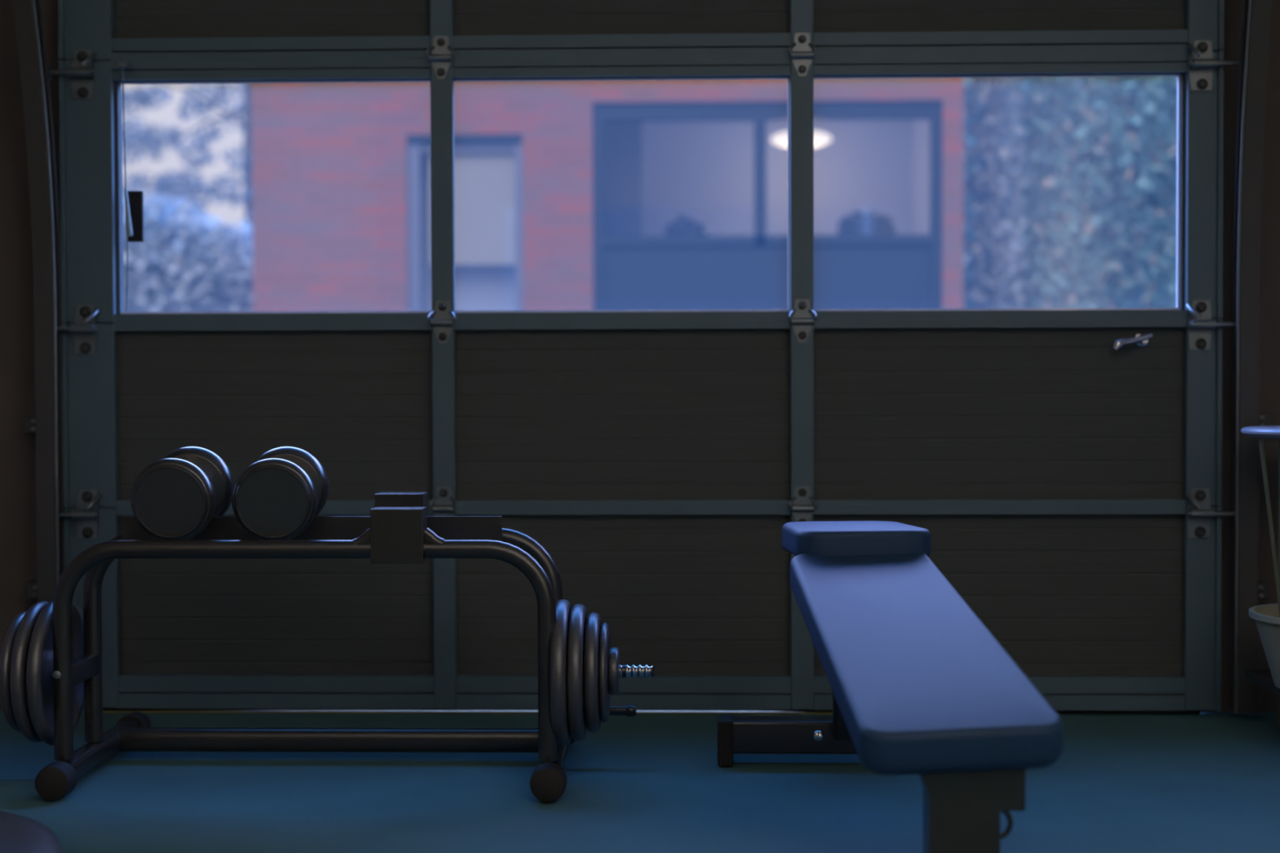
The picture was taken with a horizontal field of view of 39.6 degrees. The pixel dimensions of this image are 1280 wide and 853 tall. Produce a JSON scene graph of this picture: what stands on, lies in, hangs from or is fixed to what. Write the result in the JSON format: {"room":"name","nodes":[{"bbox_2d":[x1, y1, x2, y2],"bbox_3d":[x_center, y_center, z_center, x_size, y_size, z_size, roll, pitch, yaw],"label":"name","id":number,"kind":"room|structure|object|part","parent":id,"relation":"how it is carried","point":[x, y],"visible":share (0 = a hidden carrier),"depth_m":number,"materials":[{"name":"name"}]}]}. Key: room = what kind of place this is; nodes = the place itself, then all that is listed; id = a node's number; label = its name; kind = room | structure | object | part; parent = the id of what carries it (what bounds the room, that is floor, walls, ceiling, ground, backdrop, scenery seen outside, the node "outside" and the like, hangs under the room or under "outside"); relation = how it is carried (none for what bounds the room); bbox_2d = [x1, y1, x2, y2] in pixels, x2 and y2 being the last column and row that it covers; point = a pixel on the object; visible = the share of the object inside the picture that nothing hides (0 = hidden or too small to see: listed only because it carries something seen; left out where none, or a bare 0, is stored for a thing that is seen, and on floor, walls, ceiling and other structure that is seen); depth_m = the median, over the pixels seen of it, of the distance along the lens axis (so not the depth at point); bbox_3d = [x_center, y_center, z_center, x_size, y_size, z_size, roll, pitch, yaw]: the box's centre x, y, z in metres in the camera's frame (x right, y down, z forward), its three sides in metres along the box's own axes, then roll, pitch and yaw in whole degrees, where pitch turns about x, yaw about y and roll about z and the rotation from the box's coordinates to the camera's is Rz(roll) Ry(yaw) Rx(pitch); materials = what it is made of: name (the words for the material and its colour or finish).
{"room":"gym","nodes":[
{"label":"gym","id":0,"kind":"room"},
{"bbox_2d":[0,709,1279,852],"bbox_3d":[0.026,0.838,0.896,4.140,0.120,7.190,0,1,2],"label":"floor","id":1,"kind":"structure","parent":0,"point":[1205,782],"depth_m":3.45,"materials":[{"name":"rubber"}]},
{"bbox_2d":[0,810,62,852],"bbox_3d":[-1.372,0.711,2.807,0.876,0.046,0.876,0,1,2],"label":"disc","id":2,"kind":"object","parent":1,"relation":"on","point":[18,833],"visible":1,"depth_m":2.97,"materials":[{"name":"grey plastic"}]},
{"bbox_2d":[35,492,654,802],"bbox_3d":[-0.648,0.421,3.643,1.359,0.574,0.555,0,1,2],"label":"dumbbell rack","id":3,"kind":"object","parent":1,"relation":"on","point":[399,529],"visible":0.84,"depth_m":3.57,"materials":[{"name":"black metal"}]},
{"bbox_2d":[0,611,26,732],"bbox_3d":[-1.230,0.490,3.558,0.024,0.240,0.240,0,1,2],"label":"weight plate","id":4,"kind":"object","parent":3,"relation":"on","point":[6,654],"visible":0.17,"depth_m":3.46,"materials":[{"name":"black metal"}]},
{"bbox_2d":[9,601,48,742],"bbox_3d":[-1.198,0.490,3.558,0.027,0.280,0.280,0,1,2],"label":"weight plate","id":5,"kind":"object","parent":3,"relation":"on","point":[22,640],"visible":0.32,"depth_m":3.44,"materials":[{"name":"black metal"}]},
{"bbox_2d":[26,600,84,745],"bbox_3d":[-1.164,0.490,3.557,0.029,0.292,0.292,0,1,2],"label":"weight plate","id":6,"kind":"object","parent":3,"relation":"on","point":[39,666],"visible":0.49,"depth_m":3.47,"materials":[{"name":"black metal"}]},
{"bbox_2d":[130,446,234,539],"bbox_3d":[-0.918,0.134,3.575,0.170,0.185,0.210,0,1,3],"label":"dumbbell","id":7,"kind":"object","parent":3,"relation":"on","point":[177,495],"visible":0.96,"depth_m":3.49,"materials":[{"name":"grey"}]},
{"bbox_2d":[231,446,328,539],"bbox_3d":[-0.720,0.134,3.570,0.168,0.185,0.209,0,1,-1],"label":"dumbbell","id":8,"kind":"object","parent":3,"relation":"on","point":[278,495],"visible":0.98,"depth_m":3.48,"materials":[{"name":"grey"}]},
{"bbox_3d":[-0.661,0.208,3.594,0.770,0.055,0.033,0,1,2],"label":"tray plate","id":9,"kind":"part","parent":3,"relation":"part of","materials":[{"name":"black metal"}]},
{"bbox_2d":[550,599,572,746],"bbox_3d":[-0.153,0.488,3.529,0.031,0.288,0.288,0,1,2],"label":"weight plate","id":10,"kind":"object","parent":3,"relation":"on","point":[559,635],"visible":0.76,"depth_m":3.41,"materials":[{"name":"black metal"}]},
{"bbox_2d":[566,604,587,741],"bbox_3d":[-0.122,0.488,3.528,0.030,0.270,0.270,0,1,2],"label":"weight plate","id":11,"kind":"object","parent":3,"relation":"on","point":[578,615],"visible":0.84,"depth_m":3.42,"materials":[{"name":"black metal"}]},
{"bbox_2d":[583,612,601,732],"bbox_3d":[-0.092,0.488,3.527,0.028,0.236,0.236,0,1,2],"label":"weight plate","id":12,"kind":"object","parent":3,"relation":"on","point":[593,621],"visible":0.82,"depth_m":3.43,"materials":[{"name":"black metal"}]},
{"bbox_2d":[598,622,610,722],"bbox_3d":[-0.070,0.488,3.527,0.018,0.196,0.196,0,1,2],"label":"weight plate","id":13,"kind":"object","parent":3,"relation":"on","point":[604,697],"visible":0.94,"depth_m":3.45,"materials":[{"name":"black metal"}]},
{"bbox_2d":[608,647,619,695],"bbox_3d":[-0.052,0.485,3.526,0.020,0.094,0.094,0,1,2],"label":"weight plate","id":14,"kind":"object","parent":3,"relation":"on","point":[614,652],"visible":0.98,"depth_m":3.49,"materials":[{"name":"black metal"}]},
{"bbox_2d":[717,520,1064,852],"bbox_3d":[0.443,0.456,3.128,0.594,0.528,1.222,0,1,2],"label":"weight bench","id":15,"kind":"object","parent":1,"relation":"on","point":[919,684],"visible":1,"depth_m":2.75,"materials":[{"name":"blue leather"}]},
{"bbox_3d":[0.421,0.465,3.559,0.078,0.367,0.278,0,1,8],"label":"post","id":16,"kind":"part","parent":15,"relation":"part of","materials":[{"name":"black metal"}]},
{"bbox_3d":[0.467,0.596,2.624,0.116,0.250,0.070,0,1,2],"label":"post","id":17,"kind":"part","parent":15,"relation":"part of","materials":[{"name":"black metal"}]},
{"bbox_2d":[1240,425,1279,727],"bbox_3d":[1.527,0.351,3.859,0.396,0.695,0.498,0,1,2],"label":"side table","id":18,"kind":"object","parent":1,"relation":"on","point":[1264,677],"visible":0.97,"depth_m":3.88,"materials":[{"name":"black metal"}]},
{"bbox_2d":[1248,603,1279,688],"bbox_3d":[1.480,0.477,3.774,0.356,0.162,0.356,0,1,2],"label":"bucket","id":19,"kind":"object","parent":18,"relation":"on","point":[1267,617],"visible":0.99,"depth_m":3.76,"materials":[{"name":"beige plastic"}]},
{"bbox_3d":[1.395,0.357,3.884,0.086,0.659,0.009,0,2,16],"label":"wire leg","id":20,"kind":"part","parent":18,"relation":"part of","materials":[{"name":"grey metal"}]},
{"bbox_3d":[1.452,0.353,4.032,0.008,0.658,0.008,0,2,24],"label":"wire leg","id":21,"kind":"part","parent":18,"relation":"part of","materials":[{"name":"grey metal"}]},
{"bbox_2d":[0,0,1279,712],"bbox_3d":[0.118,-0.696,4.367,3.900,2.770,0.170,0,1,2],"label":"wall","id":22,"kind":"structure","parent":0,"point":[18,515],"depth_m":4.32,"materials":[{"name":"grey paint"}]},
{"bbox_2d":[12,0,64,602],"bbox_3d":[-1.437,-0.453,4.072,0.098,2.269,0.518,0,1,2],"label":"door track","id":23,"kind":"object","parent":22,"relation":"attached to","point":[46,424],"visible":0.94,"depth_m":4.21,"materials":[{"name":"grey metal"}]},
{"bbox_2d":[102,710,832,714],"bbox_3d":[-0.401,0.691,4.312,1.880,0.003,0.038,0,1,2],"label":"trim","id":24,"kind":"structure","parent":22,"relation":"attached to","point":[315,711],"depth_m":4.30,"materials":[{"name":"gold metal"}]},
{"bbox_2d":[48,0,1239,714],"bbox_3d":[0.003,-0.367,4.234,2.841,2.120,0.103,0,1,2],"label":"door","id":25,"kind":"structure","parent":22,"relation":"in","point":[1062,467],"depth_m":4.26,"materials":[{"name":"paint"}]},
{"bbox_2d":[118,62,133,311],"bbox_3d":[-1.221,-0.570,4.238,0.030,0.590,0.040,0,1,2],"label":"pull cord","id":26,"kind":"object","parent":25,"relation":"hanging from","point":[124,65],"visible":1,"depth_m":4.22,"materials":[{"name":"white fabric"}]},
{"bbox_3d":[-1.223,-0.566,4.227,0.010,0.583,0.003,0,1,2],"label":"cord","id":27,"kind":"part","parent":26,"relation":"part of","materials":[{"name":"white fabric"}]},
{"bbox_2d":[127,191,143,241],"bbox_3d":[-1.217,-0.506,4.285,0.038,0.122,0.012,0,1,2],"label":"sensor","id":28,"kind":"object","parent":25,"relation":"attached to","point":[135,198],"visible":0.76,"depth_m":4.28,"materials":[{"name":"black plastic"}]},
{"bbox_3d":[0.013,-0.918,4.236,2.562,0.030,0.026,0,1,2],"label":"rail","id":29,"kind":"part","parent":25,"relation":"part of","materials":[{"name":"metal"}]},
{"bbox_3d":[0.013,-0.870,4.238,2.562,0.022,0.026,0,1,2],"label":"rail","id":30,"kind":"part","parent":25,"relation":"part of","materials":[{"name":"metal"}]},
{"bbox_3d":[0.013,-0.845,4.238,2.562,0.022,0.026,0,1,2],"label":"rail","id":31,"kind":"part","parent":25,"relation":"part of","materials":[{"name":"metal"}]},
{"bbox_3d":[0.013,-0.890,4.237,2.562,0.018,0.026,0,1,2],"label":"rail","id":32,"kind":"part","parent":25,"relation":"part of","materials":[{"name":"metal"}]},
{"bbox_3d":[0.015,-0.263,4.253,2.562,0.021,0.026,0,1,2],"label":"rail","id":33,"kind":"part","parent":25,"relation":"part of","materials":[{"name":"metal"}]},
{"bbox_3d":[0.015,-0.243,4.253,2.562,0.019,0.026,0,1,2],"label":"rail","id":34,"kind":"part","parent":25,"relation":"part of","materials":[{"name":"metal"}]},
{"bbox_3d":[0.016,0.202,4.265,2.562,0.018,0.026,0,1,2],"label":"rail","id":35,"kind":"part","parent":25,"relation":"part of","materials":[{"name":"metal"}]},
{"bbox_3d":[0.016,0.184,4.264,2.562,0.016,0.026,0,1,2],"label":"rail","id":36,"kind":"part","parent":25,"relation":"part of","materials":[{"name":"metal"}]},
{"bbox_3d":[0.018,0.660,4.276,2.562,0.036,0.026,0,1,2],"label":"rail","id":37,"kind":"part","parent":25,"relation":"part of","materials":[{"name":"metal"}]},
{"bbox_3d":[0.018,0.619,4.275,2.562,0.039,0.026,0,1,2],"label":"rail","id":38,"kind":"part","parent":25,"relation":"part of","materials":[{"name":"metal"}]},
{"bbox_3d":[1.162,-0.200,4.208,0.106,0.044,0.047,0,1,-13],"label":"latch handle","id":39,"kind":"part","parent":25,"relation":"part of","materials":[{"name":"silver metal"}]},
{"bbox_2d":[1229,0,1272,713],"bbox_3d":[1.435,-0.466,4.054,0.098,2.279,0.396,0,1,2],"label":"door track","id":40,"kind":"object","parent":22,"relation":"attached to","point":[1246,588],"visible":0.94,"depth_m":4.14,"materials":[{"name":"grey metal"}]},
{"label":"outside","id":41,"kind":"structure","parent":0,"visible":0},
{"bbox_3d":[0.678,0.335,24.742,60.000,0.280,40.530,0,1,2],"label":"ground","id":42,"kind":"structure","parent":41,"visible":0},
{"bbox_2d":[121,83,252,253],"bbox_3d":[-4.958,-2.576,21.586,4.717,5.776,1.263,0,1,2],"label":"tree","id":43,"kind":"object","parent":42,"relation":"on","point":[246,164],"visible":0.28,"depth_m":21.53,"materials":[{"name":"green plant"}]},
{"bbox_2d":[122,192,253,311],"bbox_3d":[-4.167,-0.783,15.508,2.076,2.500,1.178,0,1,2],"label":"bush","id":44,"kind":"object","parent":42,"relation":"on","point":[200,268],"visible":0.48,"depth_m":15.23,"materials":[{"name":"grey plant"}]},
{"bbox_2d":[222,214,252,298],"bbox_3d":[-3.406,-0.980,18.274,2.574,2.749,1.527,0,1,2],"label":"bush","id":45,"kind":"object","parent":42,"relation":"on","point":[248,229],"visible":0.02,"depth_m":18.21,"materials":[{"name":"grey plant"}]},
{"bbox_2d":[251,77,964,311],"bbox_3d":[-0.170,-1.364,14.440,5.038,3.640,4.680,0,1,2],"label":"brick building","id":46,"kind":"structure","parent":42,"relation":"on","point":[341,171],"depth_m":12.22,"materials":[{"name":"red brick"}]},
{"bbox_2d":[428,152,515,264],"bbox_3d":[-1.160,-1.514,12.305,0.599,0.785,0.006,0,1,2],"label":"window blind","id":47,"kind":"object","parent":46,"relation":"hanging from","point":[485,182],"depth_m":12.30,"materials":[{"name":"grey"}]},
{"bbox_2d":[603,121,643,235],"bbox_3d":[-0.129,-1.492,12.598,0.300,1.550,0.050,0,1,2],"label":"drape","id":48,"kind":"object","parent":46,"relation":"hanging from","point":[623,141],"visible":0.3,"depth_m":12.59,"materials":[{"name":"grey fabric"}]},
{"bbox_3d":[0.871,-0.694,12.252,2.250,1.105,0.050,0,1,2],"label":"spandrel panel","id":49,"kind":"part","parent":46,"relation":"part of","materials":[{"name":"grey"}]},
{"bbox_2d":[770,130,831,146],"bbox_3d":[1.190,-2.199,13.121,0.456,0.272,0.456,0,1,2],"label":"ceiling lamp","id":50,"kind":"object","parent":46,"relation":"hanging from","point":[820,139],"visible":0.33,"depth_m":13.00,"materials":[{"name":"white"}]},
{"bbox_3d":[1.083,-0.950,12.775,1.970,0.050,0.320,0,1,2],"label":"window ledge","id":51,"kind":"object","parent":46,"relation":"attached to","visible":0},
{"bbox_2d":[663,213,708,235],"bbox_3d":[0.318,-1.244,12.728,0.320,0.545,0.302,-1,2,-17],"label":"plant","id":52,"kind":"object","parent":51,"relation":"on","point":[682,226],"visible":0.48,"depth_m":12.64,"materials":[{"name":"green plant"}]},
{"bbox_2d":[836,208,897,235],"bbox_3d":[1.617,-1.263,12.683,0.436,0.577,0.325,0,1,2],"label":"plant","id":53,"kind":"object","parent":51,"relation":"on","point":[860,223],"visible":0.55,"depth_m":12.62,"materials":[{"name":"green plant"}]},
{"bbox_2d":[964,77,1029,308],"bbox_3d":[2.522,-1.752,12.638,0.479,4.534,0.408,-1,2,-19],"label":"slender tree","id":54,"kind":"object","parent":42,"relation":"on","point":[997,236],"visible":0.61,"depth_m":12.58,"materials":[{"name":"green plant"}]},
{"bbox_2d":[963,76,1176,308],"bbox_3d":[5.227,-1.723,17.434,5.315,4.540,1.593,0,1,2],"label":"hedge","id":55,"kind":"object","parent":42,"relation":"on","point":[967,273],"visible":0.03,"depth_m":17.20,"materials":[{"name":"green plant"}]},
{"bbox_2d":[977,75,1177,308],"bbox_3d":[3.594,-1.425,13.504,2.133,3.833,1.219,0,1,-10],"label":"leafy tree","id":56,"kind":"object","parent":42,"relation":"on","point":[1077,262],"visible":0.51,"depth_m":13.13,"materials":[{"name":"green plant"}]}
]}

